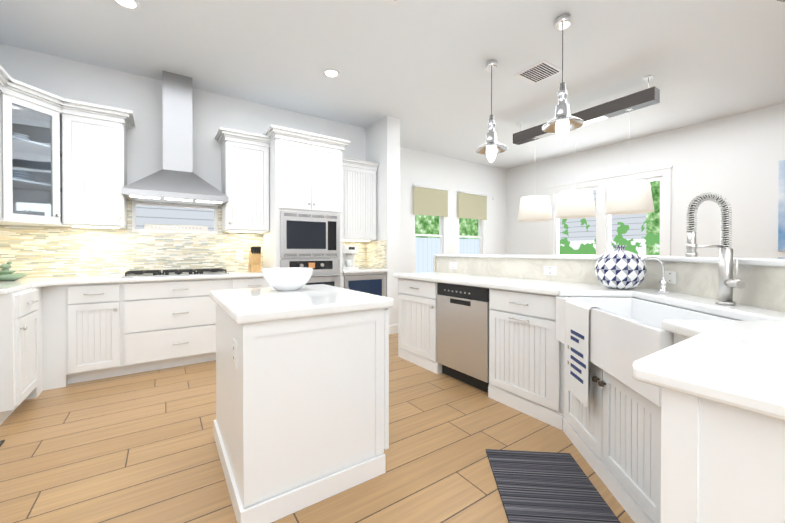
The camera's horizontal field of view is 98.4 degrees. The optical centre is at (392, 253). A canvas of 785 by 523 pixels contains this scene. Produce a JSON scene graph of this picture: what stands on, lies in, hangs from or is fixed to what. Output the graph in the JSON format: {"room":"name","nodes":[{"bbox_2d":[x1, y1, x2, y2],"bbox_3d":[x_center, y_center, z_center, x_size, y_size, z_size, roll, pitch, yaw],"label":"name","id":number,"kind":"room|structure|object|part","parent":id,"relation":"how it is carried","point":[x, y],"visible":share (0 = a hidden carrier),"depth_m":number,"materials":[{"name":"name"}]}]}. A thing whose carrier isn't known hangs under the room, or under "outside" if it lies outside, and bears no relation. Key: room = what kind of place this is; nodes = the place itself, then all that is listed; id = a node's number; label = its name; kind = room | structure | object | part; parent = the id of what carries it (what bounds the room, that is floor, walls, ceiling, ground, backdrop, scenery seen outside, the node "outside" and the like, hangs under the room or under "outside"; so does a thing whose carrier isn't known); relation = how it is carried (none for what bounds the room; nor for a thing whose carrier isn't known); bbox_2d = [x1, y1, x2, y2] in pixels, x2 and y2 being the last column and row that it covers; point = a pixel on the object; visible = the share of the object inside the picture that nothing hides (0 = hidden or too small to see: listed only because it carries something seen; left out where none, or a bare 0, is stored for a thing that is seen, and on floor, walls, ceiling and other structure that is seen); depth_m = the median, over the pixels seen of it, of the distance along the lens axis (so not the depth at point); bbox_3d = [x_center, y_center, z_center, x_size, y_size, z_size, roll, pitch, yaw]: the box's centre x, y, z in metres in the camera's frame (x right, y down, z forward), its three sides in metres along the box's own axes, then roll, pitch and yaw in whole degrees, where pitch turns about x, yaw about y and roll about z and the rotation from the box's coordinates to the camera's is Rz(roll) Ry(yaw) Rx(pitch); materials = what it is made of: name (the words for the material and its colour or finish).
{"room":"kitchen","nodes":[
{"label":"kitchen","id":0,"kind":"room"},
{"bbox_2d":[0,81,15,224],"bbox_3d":[-2.968,-0.762,2.244,0.394,1.020,0.889,0,0,-34],"label":"upper cabinet","id":1,"kind":"object","parent":0,"relation":"attached to","point":[7,217],"depth_m":2.68,"materials":[{"name":"white paint"}]},
{"bbox_2d":[12,93,59,216],"bbox_3d":[-3.029,-0.794,2.848,0.287,0.940,0.287,0,0,-34],"label":"upper cabinet","id":2,"kind":"object","parent":0,"relation":"attached to","point":[35,120],"depth_m":3.02,"materials":[{"name":"white paint"}]},
{"bbox_3d":[-3.233,-0.817,2.880,0.706,1.120,0.686,0,0,-34],"label":"corner glass","id":3,"kind":"part","parent":2,"relation":"part of","materials":[{"name":"white paint"}]},
{"bbox_2d":[0,43,365,277],"bbox_3d":[-2.099,-0.391,4.158,4.420,3.050,0.150,0,0,-34],"label":"wall","id":4,"kind":"structure","parent":0,"point":[139,97],"depth_m":3.70,"materials":[{"name":"white paint"}]},
{"bbox_2d":[48,109,127,228],"bbox_3d":[-2.907,-0.769,3.277,0.501,1.020,0.393,0,0,-34],"label":"upper cabinet","id":5,"kind":"object","parent":4,"relation":"attached to","point":[92,145],"depth_m":3.18,"materials":[{"name":"white paint"}]},
{"bbox_2d":[132,201,217,233],"bbox_3d":[-2.473,-0.399,3.889,0.820,0.330,0.118,0,0,-34],"label":"slot window","id":6,"kind":"structure","parent":4,"relation":"in","point":[214,208],"depth_m":3.83,"materials":[{"name":"white"}]},
{"bbox_2d":[144,224,207,230],"bbox_3d":[-2.462,-0.296,3.874,0.620,0.064,0.016,0,0,-34],"label":"sign","id":7,"kind":"structure","parent":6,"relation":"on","point":[174,227],"depth_m":3.86,"materials":[{"name":"white"}]},
{"bbox_2d":[122,70,228,206],"bbox_3d":[-2.297,-1.232,3.624,0.910,1.354,0.496,0,0,-34],"label":"range hood","id":8,"kind":"object","parent":4,"relation":"attached to","point":[176,183],"depth_m":3.58,"materials":[{"name":"silver metal"}]},
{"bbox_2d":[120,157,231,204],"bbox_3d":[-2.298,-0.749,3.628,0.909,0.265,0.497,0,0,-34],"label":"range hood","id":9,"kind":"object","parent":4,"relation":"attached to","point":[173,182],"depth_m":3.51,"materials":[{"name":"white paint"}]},
{"bbox_2d":[162,70,192,164],"bbox_3d":[-2.361,-1.396,3.718,0.270,1.028,0.266,0,0,-34],"label":"hood chimney","id":10,"kind":"object","parent":4,"relation":"attached to","point":[176,88],"depth_m":3.61,"materials":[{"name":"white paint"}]},
{"bbox_2d":[220,137,267,232],"bbox_3d":[-1.769,-0.774,4.074,0.477,1.020,0.346,0,0,-34],"label":"upper cabinet","id":11,"kind":"object","parent":4,"relation":"attached to","point":[246,211],"depth_m":3.94,"materials":[{"name":"white paint"}]},
{"bbox_2d":[344,165,379,240],"bbox_3d":[-0.596,-0.700,4.868,0.663,1.020,0.346,0,0,-34],"label":"upper cabinet","id":12,"kind":"object","parent":4,"relation":"attached to","point":[359,181],"depth_m":4.76,"materials":[{"name":"white paint"}]},
{"bbox_2d":[0,333,634,522],"bbox_3d":[1.442,1.196,2.465,8.380,0.100,8.360,0,0,-34],"label":"floor","id":13,"kind":"structure","parent":0,"point":[140,447],"depth_m":1.94,"materials":[{"name":"brown wood"}]},
{"bbox_2d":[0,293,43,424],"bbox_3d":[-2.913,0.710,2.319,0.596,0.875,0.500,0,0,-34],"label":"base cabinet","id":14,"kind":"object","parent":13,"relation":"on","point":[22,315],"depth_m":2.34,"materials":[{"name":"white paint"}]},
{"bbox_2d":[60,289,123,386],"bbox_3d":[-2.800,0.704,3.237,0.380,0.875,0.596,0,0,-34],"label":"base cabinet","id":15,"kind":"object","parent":13,"relation":"on","point":[93,322],"depth_m":3.00,"materials":[{"name":"white paint"}]},
{"bbox_2d":[124,285,239,374],"bbox_3d":[-2.265,0.701,3.599,1.055,0.875,0.596,0,0,-34],"label":"base cabinet","id":16,"kind":"object","parent":13,"relation":"on","point":[164,328],"depth_m":3.30,"materials":[{"name":"white paint"}]},
{"bbox_2d":[0,269,265,296],"bbox_3d":[-2.335,0.247,3.138,2.475,0.041,1.276,0,0,-34],"label":"countertop","id":17,"kind":"structure","parent":16,"relation":"on","point":[242,276],"depth_m":3.16,"materials":[{"name":"white stone"}]},
{"bbox_2d":[0,261,27,280],"bbox_3d":[-3.225,0.145,2.828,0.250,0.165,0.250,0,0,-34],"label":"bowl","id":18,"kind":"object","parent":17,"relation":"on","point":[6,274],"visible":1,"depth_m":2.82,"materials":[{"name":"green ceramic"}]},
{"bbox_2d":[248,246,260,271],"bbox_3d":[-1.658,0.067,4.080,0.110,0.304,0.198,0,0,-34],"label":"knife block","id":19,"kind":"object","parent":17,"relation":"on","point":[254,264],"visible":1,"depth_m":4.03,"materials":[{"name":"brown wood"}]},
{"bbox_2d":[240,281,268,288],"bbox_3d":[-1.693,0.699,3.985,0.471,0.875,0.596,0,0,-34],"label":"base cabinet","id":20,"kind":"object","parent":13,"relation":"on","point":[258,283],"depth_m":3.73,"materials":[{"name":"white paint"}]},
{"bbox_2d":[212,305,388,522],"bbox_3d":[-0.572,0.718,1.957,0.726,0.864,0.900,0,0,-34],"label":"base cabinet","id":21,"kind":"object","parent":13,"relation":"on","point":[302,420],"depth_m":1.58,"materials":[{"name":"white paint"}]},
{"bbox_2d":[208,285,371,324],"bbox_3d":[-0.573,0.260,1.966,0.770,0.051,0.950,0,0,-34],"label":"countertop","id":22,"kind":"structure","parent":21,"relation":"on","point":[260,306],"depth_m":1.64,"materials":[{"name":"white stone"}]},
{"bbox_2d":[261,267,312,290],"bbox_3d":[-0.672,0.165,2.175,0.320,0.135,0.320,0,0,-34],"label":"bowl","id":23,"kind":"object","parent":22,"relation":"on","point":[288,279],"visible":1,"depth_m":2.07,"materials":[{"name":"white ceramic"}]},
{"bbox_2d":[306,273,784,424],"bbox_3d":[0.683,0.257,2.169,1.840,0.048,3.369,0,0,-34],"label":"countertop","id":24,"kind":"structure","parent":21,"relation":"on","point":[678,342],"depth_m":1.60,"materials":[{"name":"white stone"}]},
{"bbox_2d":[594,245,646,288],"bbox_3d":[1.510,0.089,2.249,0.290,0.285,0.290,0,0,-34],"label":"vase","id":25,"kind":"object","parent":24,"relation":"on","point":[619,267],"visible":1,"depth_m":2.15,"materials":[{"name":"ceramic"}]},
{"bbox_2d":[640,256,668,292],"bbox_3d":[1.569,0.123,2.022,0.130,0.220,0.114,0,0,-34],"label":"filter faucet","id":26,"kind":"object","parent":24,"relation":"on","point":[663,283],"visible":1,"depth_m":2.02,"materials":[{"name":"silver metal"}]},
{"bbox_2d":[686,192,744,304],"bbox_3d":[1.504,-0.025,1.573,0.171,0.524,0.186,0,0,-34],"label":"spring faucet","id":27,"kind":"object","parent":24,"relation":"on","point":[728,283],"visible":1,"depth_m":1.57,"materials":[{"name":"silver metal"}]},
{"bbox_2d":[260,133,343,276],"bbox_3d":[-1.142,-0.099,4.333,0.839,2.465,0.628,0,0,-34],"label":"tall cabinet","id":28,"kind":"object","parent":13,"relation":"on","point":[306,178],"depth_m":4.06,"materials":[{"name":"white paint"}]},
{"bbox_2d":[344,269,386,276],"bbox_3d":[-0.518,0.250,4.758,0.663,0.071,0.626,0,0,-34],"label":"countertop","id":29,"kind":"structure","parent":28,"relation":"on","point":[346,271],"depth_m":4.52,"materials":[{"name":"white stone"}]},
{"bbox_2d":[343,245,358,269],"bbox_3d":[-0.643,0.050,4.721,0.240,0.329,0.273,0,0,-34],"label":"coffee maker","id":30,"kind":"object","parent":29,"relation":"on","point":[349,251],"visible":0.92,"depth_m":4.64,"materials":[{"name":"white plastic"}]},
{"bbox_2d":[398,272,427,369],"bbox_3d":[0.522,0.589,3.660,0.700,1.100,0.662,0,0,-34],"label":"base cabinet","id":31,"kind":"object","parent":13,"relation":"on","point":[412,336],"depth_m":3.50,"materials":[{"name":"white paint"}]},
{"bbox_3d":[0.560,0.127,4.084,0.160,0.184,0.022,0,0,-34],"label":"bar trim","id":32,"kind":"part","parent":31,"relation":"part of","materials":[{"name":"white wood"}]},
{"bbox_2d":[428,269,483,390],"bbox_3d":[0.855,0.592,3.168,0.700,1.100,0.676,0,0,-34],"label":"dishwasher","id":33,"kind":"object","parent":13,"relation":"on","point":[455,356],"depth_m":3.04,"materials":[{"name":"silver metal"}]},
{"bbox_2d":[484,273,601,417],"bbox_3d":[1.214,0.596,2.636,0.700,1.100,0.607,0,0,-34],"label":"base cabinet","id":34,"kind":"object","parent":13,"relation":"on","point":[510,382],"depth_m":2.57,"materials":[{"name":"white paint"}]},
{"bbox_2d":[536,365,567,436],"bbox_3d":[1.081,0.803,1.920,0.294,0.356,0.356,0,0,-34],"label":"base cabinet","id":35,"kind":"object","parent":13,"relation":"on","point":[551,391],"depth_m":2.25,"materials":[{"name":"white paint"}]},
{"bbox_2d":[486,449,620,522],"bbox_3d":[0.740,1.147,1.526,0.470,0.011,0.850,0,0,5],"label":"striped runner rug","id":36,"kind":"object","parent":13,"relation":"on","point":[542,487],"visible":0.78,"depth_m":1.64,"materials":[{"name":"grey fabric"}]},
{"bbox_2d":[568,381,611,487],"bbox_3d":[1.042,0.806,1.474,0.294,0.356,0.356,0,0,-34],"label":"base cabinet","id":37,"kind":"object","parent":13,"relation":"on","point":[589,429],"depth_m":1.79,"materials":[{"name":"white paint"}]},
{"bbox_2d":[608,377,784,522],"bbox_3d":[0.946,0.722,0.695,0.569,0.875,0.629,0,0,-34],"label":"base cabinet","id":38,"kind":"object","parent":13,"relation":"on","point":[682,419],"depth_m":0.69,"materials":[{"name":"white paint"}]},
{"bbox_2d":[366,115,399,325],"bbox_3d":[-0.320,-0.398,5.276,0.220,3.050,1.210,0,0,-34],"label":"wall","id":39,"kind":"structure","parent":0,"point":[383,142],"depth_m":4.79,"materials":[{"name":"white paint"}]},
{"bbox_2d":[389,324,397,331],"bbox_3d":[-0.173,1.067,5.276,0.012,0.120,1.052,0,0,-34],"label":"baseboard","id":40,"kind":"structure","parent":39,"relation":"attached to","point":[393,329],"depth_m":4.78,"materials":[{"name":"white wood"}]},
{"bbox_2d":[0,0,784,168],"bbox_3d":[1.442,-1.954,2.443,8.380,0.100,8.360,0,0,-34],"label":"ceiling","id":41,"kind":"structure","parent":0,"point":[417,68],"depth_m":3.26,"materials":[{"name":"white paint"}]},
{"bbox_2d":[112,0,140,10],"bbox_3d":[-2.014,-1.899,2.558,0.180,0.009,0.180,0,0,-34],"label":"recessed light","id":42,"kind":"object","parent":41,"relation":"in","point":[132,5],"visible":1,"depth_m":2.58,"materials":[{"name":"white"}]},
{"bbox_2d":[323,69,339,77],"bbox_3d":[-0.648,-1.906,3.589,0.180,0.009,0.180,0,0,-34],"label":"recessed light","id":43,"kind":"object","parent":41,"relation":"in","point":[331,73],"visible":1,"depth_m":3.59,"materials":[{"name":"white"}]},
{"bbox_2d":[384,0,400,5],"bbox_3d":[-0.113,-1.897,2.261,0.600,0.008,0.400,0,0,-34],"label":"recessed light","id":44,"kind":"object","parent":41,"relation":"in","point":[394,2],"visible":1,"depth_m":2.55,"materials":[{"name":"white"}]},
{"bbox_2d":[476,59,507,161],"bbox_3d":[0.990,-1.409,3.384,0.310,0.998,0.310,0,0,-34],"label":"pendant light","id":45,"kind":"object","parent":41,"relation":"hanging from","point":[491,147],"visible":1,"depth_m":3.36,"materials":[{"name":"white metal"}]},
{"bbox_2d":[513,122,555,144],"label":"chandelier","id":46,"kind":"object","parent":41,"relation":"hanging from","point":[534,133],"depth_m":4.81,"materials":[{"name":"brown wood"}]},
{"bbox_2d":[513,60,563,84],"bbox_3d":[1.540,-1.906,3.584,0.360,0.008,0.360,0,0,-34],"label":"ceiling vent","id":47,"kind":"object","parent":41,"relation":"in","point":[540,71],"visible":1,"depth_m":3.56,"materials":[{"name":"white metal"}]},
{"bbox_2d":[518,145,595,221],"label":"chandelier","id":48,"kind":"object","parent":41,"relation":"hanging from","point":[574,203],"depth_m":4.33,"materials":[{"name":"white fabric"}]},
{"bbox_2d":[542,13,583,141],"bbox_3d":[1.377,-1.405,2.740,0.310,0.998,0.310,0,0,-34],"label":"pendant light","id":49,"kind":"object","parent":41,"relation":"hanging from","point":[562,123],"visible":1,"depth_m":2.71,"materials":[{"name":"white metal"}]},
{"bbox_2d":[571,75,659,136],"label":"chandelier","id":50,"kind":"object","parent":41,"relation":"hanging from","point":[650,96],"depth_m":3.82,"materials":[{"name":"brown wood"}]},
{"bbox_2d":[605,180,653,214],"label":"chandelier","id":51,"kind":"object","parent":41,"relation":"hanging from","point":[629,197],"depth_m":3.67,"materials":[{"name":"white fabric"}]},
{"bbox_2d":[400,147,506,272],"bbox_3d":[1.115,-0.409,6.885,3.960,3.050,0.150,0,0,-34],"label":"wall","id":52,"kind":"structure","parent":0,"point":[454,176],"depth_m":6.84,"materials":[{"name":"white paint"}]},
{"bbox_2d":[414,214,444,272],"bbox_3d":[0.701,-0.340,6.570,0.860,1.725,0.150,0,0,-34],"label":"window","id":53,"kind":"structure","parent":52,"relation":"in","point":[441,235],"depth_m":6.75,"materials":[{"name":"white wood"}]},
{"bbox_2d":[413,185,448,216],"bbox_3d":[0.751,-1.000,6.491,0.860,0.547,0.037,0,0,-34],"label":"roller blind","id":54,"kind":"object","parent":52,"relation":"attached to","point":[430,201],"visible":1,"depth_m":6.49,"materials":[{"name":"beige fabric"}]},
{"bbox_2d":[458,218,483,253],"bbox_3d":[1.654,-0.344,7.213,0.860,1.725,0.150,0,0,-34],"label":"window","id":55,"kind":"structure","parent":52,"relation":"in","point":[480,236],"depth_m":7.40,"materials":[{"name":"white wood"}]},
{"bbox_2d":[458,191,487,219],"bbox_3d":[1.704,-1.005,7.135,0.860,0.547,0.037,0,0,-34],"label":"roller blind","id":56,"kind":"object","parent":52,"relation":"attached to","point":[471,205],"visible":0.96,"depth_m":7.13,"materials":[{"name":"beige fabric"}]},
{"bbox_2d":[284,253,784,288],"bbox_3d":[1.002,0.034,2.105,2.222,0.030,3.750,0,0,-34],"label":"backsplash","id":57,"kind":"structure","parent":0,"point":[756,272],"depth_m":2.61,"materials":[{"name":"beige tile"}]},
{"bbox_2d":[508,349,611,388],"bbox_3d":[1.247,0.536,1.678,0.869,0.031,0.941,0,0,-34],"label":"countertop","id":58,"kind":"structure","parent":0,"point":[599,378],"depth_m":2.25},
{"bbox_2d":[565,299,600,407],"bbox_3d":[1.086,0.530,1.858,0.158,0.521,0.280,0,0,5],"label":"hanging towel","id":59,"kind":"object","parent":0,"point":[577,349],"visible":0.9,"depth_m":1.84,"materials":[{"name":"white fabric"}]},
{"bbox_2d":[506,103,784,256],"bbox_3d":[4.880,-0.394,4.626,0.150,3.050,8.110,0,0,-34],"label":"wall","id":60,"kind":"structure","parent":0,"point":[733,160],"depth_m":4.97,"materials":[{"name":"white paint"}]},
{"bbox_2d":[548,166,672,255],"bbox_3d":[3.812,-0.534,6.130,0.135,1.670,2.040,0,0,-34],"label":"double window","id":61,"kind":"structure","parent":60,"relation":"in","point":[603,219],"depth_m":6.05,"materials":[{"name":"white wood"}]},
{"bbox_2d":[778,160,784,250],"bbox_3d":[5.355,-0.608,3.750,0.037,1.150,1.430,0,0,-34],"label":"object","id":62,"kind":"structure","parent":60,"relation":"attached to","point":[781,220],"depth_m":4.31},
{"label":"outside","id":63,"kind":"structure","parent":0,"visible":0},
{"bbox_2d":[136,205,213,230],"bbox_3d":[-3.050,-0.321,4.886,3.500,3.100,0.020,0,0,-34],"label":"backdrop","id":64,"kind":"structure","parent":63,"point":[168,215],"depth_m":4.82,"materials":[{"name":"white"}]},
{"bbox_2d":[415,214,478,272],"bbox_3d":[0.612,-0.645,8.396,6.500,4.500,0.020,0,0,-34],"label":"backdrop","id":65,"kind":"structure","parent":63,"point":[427,249],"depth_m":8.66,"materials":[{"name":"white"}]},
{"bbox_2d":[559,180,659,255],"bbox_3d":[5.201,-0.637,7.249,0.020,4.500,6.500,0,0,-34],"label":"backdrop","id":66,"kind":"structure","parent":63,"point":[638,234],"depth_m":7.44,"materials":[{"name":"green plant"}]}
]}

